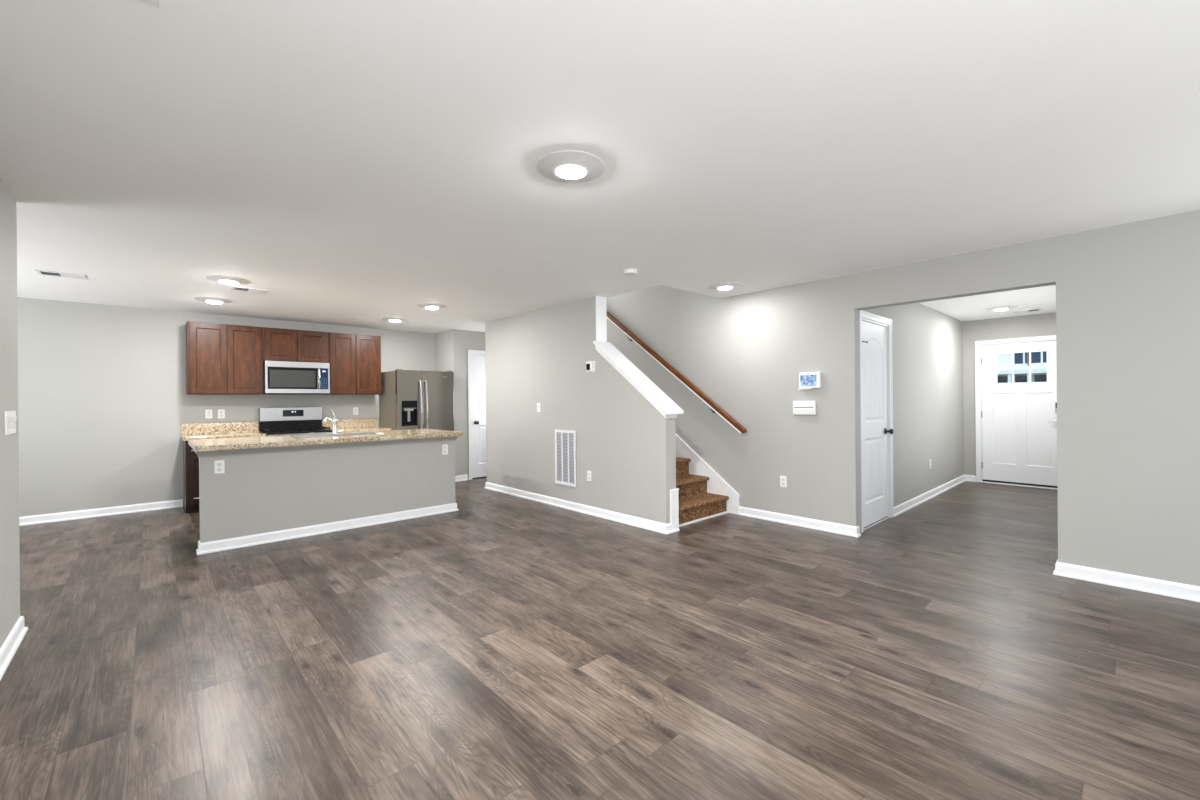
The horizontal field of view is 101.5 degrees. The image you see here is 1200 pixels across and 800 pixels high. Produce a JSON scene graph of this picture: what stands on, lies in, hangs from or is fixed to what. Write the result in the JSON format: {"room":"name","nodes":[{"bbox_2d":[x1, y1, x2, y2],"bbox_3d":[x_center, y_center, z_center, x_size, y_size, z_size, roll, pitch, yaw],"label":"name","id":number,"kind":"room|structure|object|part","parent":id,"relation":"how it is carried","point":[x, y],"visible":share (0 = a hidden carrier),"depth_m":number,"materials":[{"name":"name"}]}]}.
{"room":"living room","nodes":[
{"label":"living room","id":0,"kind":"room"},
{"bbox_2d":[0,178,19,647],"bbox_3d":[-0.344,0.074,-0.535,0.120,2.440,8.876,-1,0,-42],"label":"wall","id":1,"kind":"structure","parent":0,"point":[9,444],"depth_m":2.59,"materials":[{"name":"grey paint"}]},
{"bbox_2d":[4,411,16,434],"bbox_3d":[-3.077,0.118,2.551,0.014,0.120,0.300,-1,0,-42],"label":"light switch","id":2,"kind":"object","parent":1,"relation":"attached to","point":[10,417],"visible":1,"depth_m":2.54,"materials":[{"name":"white plastic"}]},
{"bbox_2d":[0,616,27,679],"bbox_3d":[-0.400,1.249,-0.442,0.146,0.092,8.702,-1,0,-42],"label":"baseboard","id":3,"kind":"structure","parent":1,"relation":"attached to","point":[14,639],"depth_m":2.54,"materials":[{"name":"white paint"}]},
{"bbox_2d":[17,297,434,516],"bbox_3d":[-5.377,0.114,6.076,6.875,2.440,0.120,-1,0,-42],"label":"wall","id":4,"kind":"structure","parent":0,"point":[103,401],"depth_m":5.75,"materials":[{"name":"grey paint"}]},
{"bbox_2d":[19,499,182,525],"bbox_3d":[-6.486,1.298,4.953,3.465,0.092,0.026,-1,0,-42],"label":"baseboard","id":5,"kind":"structure","parent":4,"relation":"attached to","point":[81,514],"depth_m":5.62,"materials":[{"name":"white paint"}]},
{"bbox_2d":[205,409,211,418],"bbox_3d":[-5.028,0.180,6.304,0.072,0.116,0.012,-1,0,-42],"label":"light switch","id":6,"kind":"object","parent":4,"relation":"attached to","point":[208,413],"visible":1,"depth_m":6.30,"materials":[{"name":"white plastic"}]},
{"bbox_2d":[181,422,257,434],"bbox_3d":[-4.932,0.364,6.382,0.797,0.138,0.025,-1,0,-42],"label":"backsplash","id":7,"kind":"structure","parent":4,"relation":"attached to","point":[229,427],"depth_m":6.35,"materials":[{"name":"stone"}]},
{"bbox_2d":[218,409,224,417],"bbox_3d":[-4.936,0.182,6.392,0.072,0.116,0.009,-1,0,-42],"label":"wall outlet","id":8,"kind":"object","parent":4,"relation":"attached to","point":[221,413],"visible":1,"depth_m":6.39,"materials":[{"name":"white plastic"}]},
{"bbox_2d":[186,321,263,394],"bbox_3d":[-4.809,-0.514,6.298,0.766,0.885,0.325,-1,0,-42],"label":"upper cabinet","id":9,"kind":"object","parent":4,"relation":"attached to","point":[222,359],"visible":1,"depth_m":6.16,"materials":[{"name":"brown wood"}]},
{"bbox_3d":[-4.840,-0.513,6.062,0.357,0.861,0.020,-1,0,-42],"label":"door","id":10,"kind":"part","parent":9,"relation":"part of","materials":[{"name":"brown wood"}]},
{"bbox_3d":[-4.571,-0.516,6.309,0.357,0.861,0.020,-1,0,-42],"label":"door","id":11,"kind":"part","parent":9,"relation":"part of","materials":[{"name":"brown wood"}]},
{"bbox_2d":[263,327,327,362],"bbox_3d":[-4.244,-0.740,6.817,0.767,0.443,0.325,-1,0,-42],"label":"upper cabinet","id":12,"kind":"object","parent":4,"relation":"attached to","point":[290,345],"visible":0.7,"depth_m":6.67,"materials":[{"name":"brown wood"}]},
{"bbox_3d":[-4.276,-0.740,6.581,0.358,0.419,0.020,-1,0,-42],"label":"door","id":13,"kind":"part","parent":12,"relation":"part of","materials":[{"name":"brown wood"}]},
{"bbox_2d":[263,361,329,393],"bbox_3d":[-4.197,-0.297,6.770,0.757,0.435,0.451,-1,0,-42],"label":"microwave","id":14,"kind":"object","parent":12,"relation":"attached to","point":[279,377],"visible":0.98,"depth_m":6.62,"materials":[{"name":"silver metal"}]},
{"bbox_3d":[-4.136,-0.294,6.610,0.579,0.291,0.015,-1,0,-42],"label":"door","id":15,"kind":"part","parent":14,"relation":"part of","materials":[{"name":"black glass"}]},
{"bbox_3d":[-3.889,-0.296,6.791,0.026,0.292,0.065,-1,0,-42],"label":"handle","id":16,"kind":"part","parent":14,"relation":"part of","materials":[{"name":"silver metal"}]},
{"bbox_3d":[-3.862,-0.296,6.861,0.101,0.291,0.015,-1,0,-42],"label":"control panel","id":17,"kind":"part","parent":14,"relation":"part of","materials":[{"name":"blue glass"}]},
{"bbox_3d":[-4.006,-0.742,6.827,0.358,0.419,0.020,-1,0,-42],"label":"door","id":18,"kind":"part","parent":12,"relation":"part of","materials":[{"name":"brown wood"}]},
{"bbox_2d":[322,418,376,428],"bbox_3d":[-3.784,0.354,7.434,0.776,0.138,0.025,-1,0,-42],"label":"backsplash","id":19,"kind":"structure","parent":4,"relation":"attached to","point":[362,422],"depth_m":7.46,"materials":[{"name":"stone"}]},
{"bbox_2d":[323,332,380,394],"bbox_3d":[-3.692,-0.524,7.321,0.721,0.885,0.325,-1,0,-42],"label":"upper cabinet","id":20,"kind":"object","parent":4,"relation":"attached to","point":[354,360],"visible":0.91,"depth_m":7.19,"materials":[{"name":"brown wood"}]},
{"bbox_3d":[-3.715,-0.524,7.092,0.334,0.861,0.020,-1,0,-42],"label":"door","id":21,"kind":"part","parent":20,"relation":"part of","materials":[{"name":"brown wood"}]},
{"bbox_3d":[-3.463,-0.526,7.324,0.334,0.861,0.020,-1,0,-42],"label":"door","id":22,"kind":"part","parent":20,"relation":"part of","materials":[{"name":"brown wood"}]},
{"bbox_2d":[353,407,357,414],"bbox_3d":[-3.733,0.169,7.493,0.072,0.116,0.009,-1,0,-42],"label":"wall outlet","id":23,"kind":"object","parent":4,"relation":"attached to","point":[355,409],"visible":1,"depth_m":7.49,"materials":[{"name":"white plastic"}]},
{"bbox_2d":[435,329,484,479],"bbox_3d":[-2.151,0.084,8.567,1.248,2.440,0.803,-1,0,-42],"label":"wall","id":24,"kind":"structure","parent":0,"point":[451,346],"depth_m":7.96,"materials":[{"name":"grey paint"}]},
{"bbox_2d":[455,474,467,481],"bbox_3d":[-2.238,1.260,7.917,0.225,0.092,0.026,-1,0,-42],"label":"baseboard","id":25,"kind":"structure","parent":24,"relation":"attached to","point":[458,477],"depth_m":7.92,"materials":[{"name":"white paint"}]},
{"bbox_2d":[467,350,486,479],"bbox_3d":[-1.839,0.238,8.341,0.910,2.127,0.181,-1,0,-42],"label":"door","id":26,"kind":"structure","parent":24,"relation":"in","point":[477,467],"depth_m":8.14,"materials":[{"name":"white paint"}]},
{"bbox_2d":[485,296,675,523],"bbox_3d":[-0.472,0.071,6.025,0.149,2.440,3.425,-1,0,-42],"label":"wall","id":27,"kind":"structure","parent":0,"point":[628,447],"depth_m":5.75,"materials":[{"name":"grey paint"}]},
{"bbox_2d":[537,403,540,411],"bbox_3d":[-0.783,0.097,6.245,0.012,0.116,0.072,-1,0,-42],"label":"light switch","id":28,"kind":"object","parent":27,"relation":"attached to","point":[538,404],"visible":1,"depth_m":6.24,"materials":[{"name":"white plastic"}]},
{"bbox_2d":[555,429,575,486],"bbox_3d":[-0.413,0.687,5.847,0.014,0.660,0.390,-1,0,-42],"label":"air vent","id":29,"kind":"object","parent":27,"relation":"in","point":[565,440],"visible":1,"depth_m":5.84,"materials":[{"name":"white metal"}]},
{"bbox_2d":[484,482,679,533],"bbox_3d":[-0.465,1.245,6.023,0.192,0.092,3.477,-1,0,-42],"label":"baseboard","id":30,"kind":"structure","parent":27,"relation":"attached to","point":[647,524],"depth_m":5.52,"materials":[{"name":"white paint"}]},
{"bbox_2d":[587,471,591,480],"bbox_3d":[-0.122,0.858,5.534,0.009,0.116,0.072,-1,0,-42],"label":"wall outlet","id":31,"kind":"object","parent":27,"relation":"attached to","point":[589,478],"visible":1,"depth_m":5.53,"materials":[{"name":"white plastic"}]},
{"bbox_2d":[586,361,594,372],"bbox_3d":[-0.114,-0.371,5.496,0.031,0.124,0.150,-1,0,-42],"label":"thermostat","id":32,"kind":"object","parent":27,"relation":"attached to","point":[590,366],"visible":1,"depth_m":5.48,"materials":[{"name":"white plastic"}]},
{"bbox_2d":[596,296,606,341],"bbox_3d":[0.014,-0.903,5.485,0.157,0.499,0.008,-1,0,-42],"label":"trim","id":33,"kind":"structure","parent":27,"relation":"attached to","point":[601,310],"depth_m":5.48,"materials":[{"name":"white paint"}]},
{"bbox_2d":[593,341,683,418],"bbox_3d":[0.373,-0.238,5.109,0.258,0.840,1.039,-1,0,-42],"label":"trim","id":34,"kind":"structure","parent":27,"relation":"attached to","point":[668,408],"depth_m":5.02,"materials":[{"name":"white paint"}]},
{"bbox_2d":[670,488,678,530],"bbox_3d":[-0.398,-0.043,5.995,0.120,2.628,3.320,-1,0,-42],"label":"trim","id":35,"kind":"structure","parent":27,"relation":"attached to","point":[674,496],"depth_m":4.77,"materials":[{"name":"white paint"}]},
{"bbox_2d":[0,0,1199,333],"bbox_3d":[0.994,-1.235,3.360,12.620,0.150,12.800,-1,0,-42],"label":"ceiling","id":36,"kind":"structure","parent":0,"point":[356,163],"depth_m":2.18,"materials":[{"name":"white paint"}]},
{"bbox_2d":[35,269,85,279],"bbox_3d":[-4.756,-1.106,4.331,0.290,0.008,0.190,-1,0,-42],"label":"ceiling vent","id":37,"kind":"object","parent":36,"relation":"in","point":[40,272],"visible":1,"depth_m":4.32,"materials":[{"name":"white metal"}]},
{"bbox_2d":[141,0,158,6],"bbox_3d":[-1.314,-1.134,1.246,0.290,0.008,0.190,-1,0,-42],"label":"ceiling vent","id":38,"kind":"object","parent":36,"relation":"in","point":[152,2],"visible":1,"depth_m":1.39,"materials":[{"name":"metal"}]},
{"bbox_2d":[195,297,232,303],"bbox_3d":[-4.305,-1.099,5.469,0.336,0.033,0.336,-1,0,-42],"label":"recessed light","id":39,"kind":"object","parent":36,"relation":"in","point":[205,299],"visible":1,"depth_m":5.41,"materials":[{"name":"white plastic"}]},
{"bbox_2d":[206,276,250,284],"bbox_3d":[-3.470,-1.105,4.586,0.336,0.033,0.336,-1,0,-42],"label":"recessed light","id":40,"kind":"object","parent":36,"relation":"in","point":[222,279],"visible":1,"depth_m":4.53,"materials":[{"name":"white plastic"}]},
{"bbox_2d":[231,286,267,293],"bbox_3d":[-3.553,-1.117,4.972,0.290,0.008,0.190,-1,0,-42],"label":"ceiling vent","id":41,"kind":"object","parent":36,"relation":"in","point":[238,288],"visible":1,"depth_m":4.96,"materials":[{"name":"metal"}]},
{"bbox_2d":[382,317,407,321],"bbox_3d":[-2.871,-1.113,6.871,0.336,0.031,0.336,-1,0,-42],"label":"recessed light","id":42,"kind":"object","parent":36,"relation":"in","point":[391,319],"visible":1,"depth_m":6.80,"materials":[{"name":"white plastic"}]},
{"bbox_2d":[417,303,446,308],"bbox_3d":[-2.028,-1.119,5.920,0.336,0.031,0.336,-1,0,-42],"label":"recessed light","id":43,"kind":"object","parent":36,"relation":"in","point":[424,305],"visible":1,"depth_m":5.85,"materials":[{"name":"white plastic"}]},
{"bbox_2d":[537,151,604,182],"bbox_3d":[-0.144,-1.135,2.426,0.336,0.028,0.336,-1,0,-42],"label":"recessed light","id":44,"kind":"object","parent":36,"relation":"in","point":[560,166],"visible":1,"depth_m":2.38,"materials":[{"name":"white plastic"}]},
{"bbox_2d":[623,269,637,275],"bbox_3d":[0.271,-1.136,4.372,0.136,0.036,0.136,-1,0,-42],"label":"smoke detector","id":45,"kind":"object","parent":36,"relation":"attached to","point":[629,272],"visible":1,"depth_m":4.33,"materials":[{"name":"white plastic"}]},
{"bbox_2d":[708,282,741,289],"bbox_3d":[1.277,-1.150,5.001,0.336,0.026,0.336,-1,0,-42],"label":"recessed light","id":46,"kind":"object","parent":36,"relation":"in","point":[724,285],"visible":1,"depth_m":4.93,"materials":[{"name":"white plastic"}]},
{"bbox_2d":[985,306,1017,310],"bbox_3d":[5.221,-1.184,6.384,0.336,0.026,0.336,-1,0,-42],"label":"recessed light","id":47,"kind":"object","parent":36,"relation":"in","point":[999,308],"visible":1,"depth_m":6.32,"materials":[{"name":"white plastic"}]},
{"bbox_2d":[1012,308,1041,312],"bbox_3d":[5.745,-1.198,6.597,0.190,0.008,0.290,-1,0,-42],"label":"ceiling vent","id":48,"kind":"object","parent":36,"relation":"in","point":[1039,309],"visible":1,"depth_m":6.57,"materials":[{"name":"white metal"}]},
{"bbox_2d":[0,477,1199,799],"bbox_3d":[1.016,1.340,3.361,12.620,0.120,12.800,-1,0,-42],"label":"floor","id":49,"kind":"structure","parent":0,"point":[500,646],"depth_m":2.39,"materials":[{"name":"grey wood"}]},
{"bbox_2d":[183,441,198,512],"bbox_3d":[-4.713,0.899,6.161,0.774,0.857,0.582,-1,0,-42],"label":"base cabinet","id":50,"kind":"object","parent":49,"relation":"on","point":[190,458],"visible":0.32,"depth_m":5.74,"materials":[{"name":"brown wood"}]},
{"bbox_3d":[-4.666,0.554,5.826,0.375,0.148,0.020,-1,0,-42],"label":"drawer","id":51,"kind":"part","parent":50,"relation":"part of","materials":[{"name":"brown wood"}]},
{"bbox_3d":[-4.663,0.925,5.826,0.375,0.575,0.020,-1,0,-42],"label":"door","id":52,"kind":"part","parent":50,"relation":"part of","materials":[{"name":"brown wood"}]},
{"bbox_2d":[181,422,265,440],"bbox_3d":[-4.724,0.382,6.155,0.797,0.176,0.640,-1,0,-42],"label":"countertop","id":53,"kind":"structure","parent":50,"relation":"on","point":[195,431],"depth_m":6.27,"materials":[{"name":"stone"}]},
{"bbox_2d":[259,407,332,435],"bbox_3d":[-4.108,0.711,6.646,0.756,1.222,0.707,-1,0,-42],"label":"range","id":54,"kind":"object","parent":49,"relation":"on","point":[277,421],"visible":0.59,"depth_m":6.75,"materials":[{"name":"silver metal"}]},
{"bbox_2d":[260,429,332,434],"bbox_3d":[-4.104,0.427,6.639,0.756,0.020,0.556,-1,0,-42],"label":"cooktop","id":55,"kind":"object","parent":54,"relation":"in","point":[271,431],"depth_m":6.47,"materials":[{"name":"black glass"}]},
{"bbox_3d":[-3.917,0.478,6.436,0.756,0.085,0.044,-1,0,-42],"label":"panel","id":56,"kind":"part","parent":54,"relation":"part of","materials":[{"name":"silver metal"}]},
{"bbox_2d":[194,436,458,554],"bbox_3d":[-2.805,0.868,5.252,2.392,0.889,0.768,-1,0,-42],"label":"kitchen island","id":57,"kind":"object","parent":49,"relation":"on","point":[263,495],"visible":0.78,"depth_m":4.80,"materials":[{"name":"grey paint"}]},
{"bbox_2d":[214,460,224,473],"bbox_3d":[-3.328,0.585,4.288,0.072,0.116,0.009,-1,0,-42],"label":"wall outlet","id":58,"kind":"object","parent":57,"relation":"attached to","point":[219,467],"visible":1,"depth_m":4.29,"materials":[{"name":"white plastic"}]},
{"bbox_2d":[188,429,462,451],"bbox_3d":[-2.820,0.402,5.260,2.404,0.040,1.028,-1,0,-42],"label":"island countertop","id":59,"kind":"structure","parent":57,"relation":"on","point":[284,440],"depth_m":4.84,"materials":[{"name":"stone"}]},
{"bbox_2d":[322,410,338,433],"bbox_3d":[-3.003,0.249,5.441,0.071,0.269,0.279,0,0,3],"label":"faucet","id":60,"kind":"object","parent":59,"relation":"on","point":[334,421],"visible":1,"depth_m":5.52,"materials":[{"name":"silver metal"}]},
{"bbox_3d":[-2.995,0.238,5.423,0.043,0.102,0.244,0,0,1],"label":"spout","id":61,"kind":"part","parent":60,"relation":"part of","materials":[{"name":"silver metal"}]},
{"bbox_2d":[290,432,383,437],"bbox_3d":[-2.854,0.475,5.343,0.836,0.195,0.376,-1,0,-42],"label":"sink","id":62,"kind":"object","parent":59,"relation":"in","point":[361,433],"visible":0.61,"depth_m":5.38,"materials":[{"name":"metal"}]},
{"bbox_3d":[-3.003,0.479,5.206,0.375,0.190,0.320,-1,0,-42],"label":"bowl","id":63,"kind":"part","parent":62,"relation":"part of","materials":[{"name":"metal"}]},
{"bbox_3d":[-2.704,0.476,5.479,0.375,0.190,0.320,-1,0,-42],"label":"bowl","id":64,"kind":"part","parent":62,"relation":"part of","materials":[{"name":"metal"}]},
{"bbox_3d":[-2.597,0.457,5.021,2.392,0.071,0.142,-1,0,-42],"label":"molding","id":65,"kind":"part","parent":57,"relation":"part of","materials":[{"name":"grey paint"}]},
{"bbox_3d":[-2.591,1.264,5.022,2.384,0.092,0.138,-1,0,-42],"label":"baseboard","id":66,"kind":"part","parent":57,"relation":"part of","materials":[{"name":"white paint"}]},
{"bbox_2d":[442,444,447,454],"bbox_3d":[-1.798,0.575,5.689,0.072,0.116,0.009,-1,0,-42],"label":"wall outlet","id":67,"kind":"object","parent":57,"relation":"attached to","point":[444,447],"visible":1,"depth_m":5.69,"materials":[{"name":"white plastic"}]},
{"bbox_2d":[379,369,453,430],"bbox_3d":[-2.849,0.428,7.676,0.880,1.766,0.826,-1,0,-42],"label":"refrigerator","id":68,"kind":"object","parent":49,"relation":"on","point":[409,399],"visible":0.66,"depth_m":7.40,"materials":[{"name":"silver metal"}]},
{"bbox_3d":[-2.831,0.395,7.282,0.375,1.672,0.065,-1,0,-42],"label":"freezer door","id":69,"kind":"part","parent":68,"relation":"part of","materials":[{"name":"silver metal"}]},
{"bbox_3d":[-2.675,0.265,7.330,0.026,1.136,0.079,-1,0,-42],"label":"handle","id":70,"kind":"part","parent":68,"relation":"part of","materials":[{"name":"silver metal"}]},
{"bbox_3d":[-2.612,0.264,7.387,0.026,1.136,0.079,-1,0,-42],"label":"handle","id":71,"kind":"part","parent":68,"relation":"part of","materials":[{"name":"silver metal"}]},
{"bbox_3d":[-2.504,0.392,7.581,0.499,1.672,0.065,-1,0,-42],"label":"fresh food door","id":72,"kind":"part","parent":68,"relation":"part of","materials":[{"name":"silver metal"}]},
{"bbox_2d":[676,457,728,526],"bbox_3d":[-0.001,0.147,6.378,0.988,2.280,3.207,-1,0,-42],"label":"staircase","id":73,"kind":"structure","parent":49,"relation":"on","point":[695,504],"depth_m":5.44,"materials":[{"name":"brown carpet"}]},
{"bbox_3d":[1.075,1.270,5.215,0.988,0.018,0.015,-1,0,-42],"label":"shoe molding","id":74,"kind":"part","parent":73,"relation":"part of","materials":[{"name":"white paint"}]},
{"bbox_3d":[-3.576,0.889,7.203,0.758,0.857,0.582,-1,0,-42],"label":"base cabinet","id":75,"kind":"object","parent":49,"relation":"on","visible":0},
{"bbox_2d":[322,418,391,432],"bbox_3d":[-3.576,0.371,7.207,0.776,0.176,0.640,-1,0,-42],"label":"countertop","id":76,"kind":"structure","parent":75,"relation":"on","point":[362,424],"depth_m":7.37,"materials":[{"name":"stone"}]},
{"bbox_2d":[606,210,1199,585],"bbox_3d":[2.582,-1.234,4.407,0.130,5.000,12.200,-1,0,-42],"label":"wall","id":77,"kind":"structure","parent":0,"point":[1128,294],"depth_m":3.63,"materials":[{"name":"grey paint"}]},
{"bbox_2d":[607,311,746,433],"bbox_3d":[0.603,-0.697,6.407,0.093,2.149,2.925,-1,0,-42],"label":"handrail","id":78,"kind":"object","parent":77,"relation":"attached to","point":[715,408],"visible":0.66,"depth_m":5.95,"materials":[{"name":"brown wood"}]},
{"bbox_2d":[676,434,739,514],"bbox_3d":[0.396,-0.046,6.688,0.028,2.659,3.371,-1,0,-42],"label":"trim","id":79,"kind":"structure","parent":77,"relation":"attached to","point":[716,484],"depth_m":5.72,"materials":[{"name":"white paint"}]},
{"bbox_2d":[780,476,786,487],"bbox_3d":[1.896,0.844,5.072,0.009,0.116,0.072,-1,0,-42],"label":"wall outlet","id":80,"kind":"object","parent":77,"relation":"attached to","point":[783,479],"visible":1,"depth_m":5.07,"materials":[{"name":"white plastic"}]},
{"bbox_2d":[738,506,860,536],"bbox_3d":[1.983,1.225,5.006,0.076,0.092,1.251,-1,0,-42],"label":"baseboard","id":81,"kind":"structure","parent":77,"relation":"attached to","point":[854,531],"depth_m":4.92,"materials":[{"name":"white paint"}]},
{"bbox_2d":[793,401,815,414],"bbox_3d":[2.038,0.079,4.892,0.032,0.140,0.228,-1,0,-42],"label":"alarm keypad","id":82,"kind":"object","parent":77,"relation":"attached to","point":[799,407],"visible":1,"depth_m":4.88,"materials":[{"name":"white plastic"}]},
{"bbox_2d":[799,372,820,388],"bbox_3d":[2.070,-0.189,4.840,0.052,0.166,0.214,-1,0,-42],"label":"panel","id":83,"kind":"object","parent":77,"relation":"attached to","point":[809,380],"visible":1,"depth_m":4.82,"materials":[{"name":"white plastic"}]},
{"bbox_2d":[1053,560,1199,601],"bbox_3d":[4.953,1.201,1.822,0.156,0.092,4.810,-1,0,-42],"label":"baseboard","id":84,"kind":"structure","parent":77,"relation":"attached to","point":[1134,582],"depth_m":3.27,"materials":[{"name":"white paint"}]},
{"bbox_2d":[863,303,963,506],"bbox_3d":[3.973,0.033,6.140,4.247,2.440,0.120,-1,0,-42],"label":"wall","id":85,"kind":"structure","parent":0,"point":[928,421],"depth_m":6.16,"materials":[{"name":"grey paint"}]},
{"bbox_2d":[860,310,893,532],"bbox_3d":[2.794,0.201,5.011,0.910,2.127,0.181,-1,0,-42],"label":"door","id":86,"kind":"structure","parent":85,"relation":"in","point":[876,371],"depth_m":5.04,"materials":[{"name":"white paint"}]},
{"bbox_3d":[3.059,0.332,5.183,0.062,0.062,0.078,-1,0,-42],"label":"knob","id":87,"kind":"part","parent":86,"relation":"part of","materials":[{"name":"brown metal"}]},
{"bbox_2d":[894,475,975,516],"bbox_3d":[4.426,1.203,6.365,3.291,0.092,0.148,-1,0,-42],"label":"baseboard","id":88,"kind":"structure","parent":85,"relation":"attached to","point":[899,509],"depth_m":6.25,"materials":[{"name":"white paint"}]},
{"bbox_2d":[963,312,1055,475],"bbox_3d":[6.196,0.013,6.961,0.140,2.440,2.100,-1,0,-42],"label":"wall","id":89,"kind":"structure","parent":0,"point":[1035,325],"depth_m":7.42,"materials":[{"name":"grey paint"}]},
{"bbox_2d":[975,335,1056,489],"bbox_3d":[6.075,0.171,7.057,0.181,2.127,1.062,-1,0,-42],"label":"door","id":90,"kind":"structure","parent":89,"relation":"in","point":[1016,423],"depth_m":7.09,"materials":[{"name":"white paint"}]},
{"label":"outside","id":91,"kind":"structure","parent":0,"visible":0},
{"bbox_3d":[25.583,1.357,23.414,50.660,0.200,60.000,-1,0,-42],"label":"ground","id":92,"kind":"structure","parent":91,"visible":0},
{"bbox_2d":[997,351,1046,382],"bbox_3d":[19.456,-4.088,19.878,9.200,10.800,18.200,-1,0,-42],"label":"house","id":93,"kind":"structure","parent":92,"relation":"on","point":[1037,358],"depth_m":18.11,"materials":[{"name":"white"}]},
{"bbox_3d":[15.105,0.201,18.060,0.170,2.300,0.100,-1,0,-42],"label":"porch post","id":94,"kind":"part","parent":93,"relation":"part of","materials":[{"name":"white paint"}]},
{"bbox_3d":[15.684,-1.905,18.280,0.010,1.100,0.360,-1,0,-42],"label":"pane","id":95,"kind":"part","parent":93,"relation":"part of","materials":[{"name":"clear glass"}]},
{"bbox_3d":[16.079,-1.908,17.848,0.010,1.100,0.630,-1,0,-42],"label":"pane","id":96,"kind":"part","parent":93,"relation":"part of","materials":[{"name":"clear glass"}]}
]}

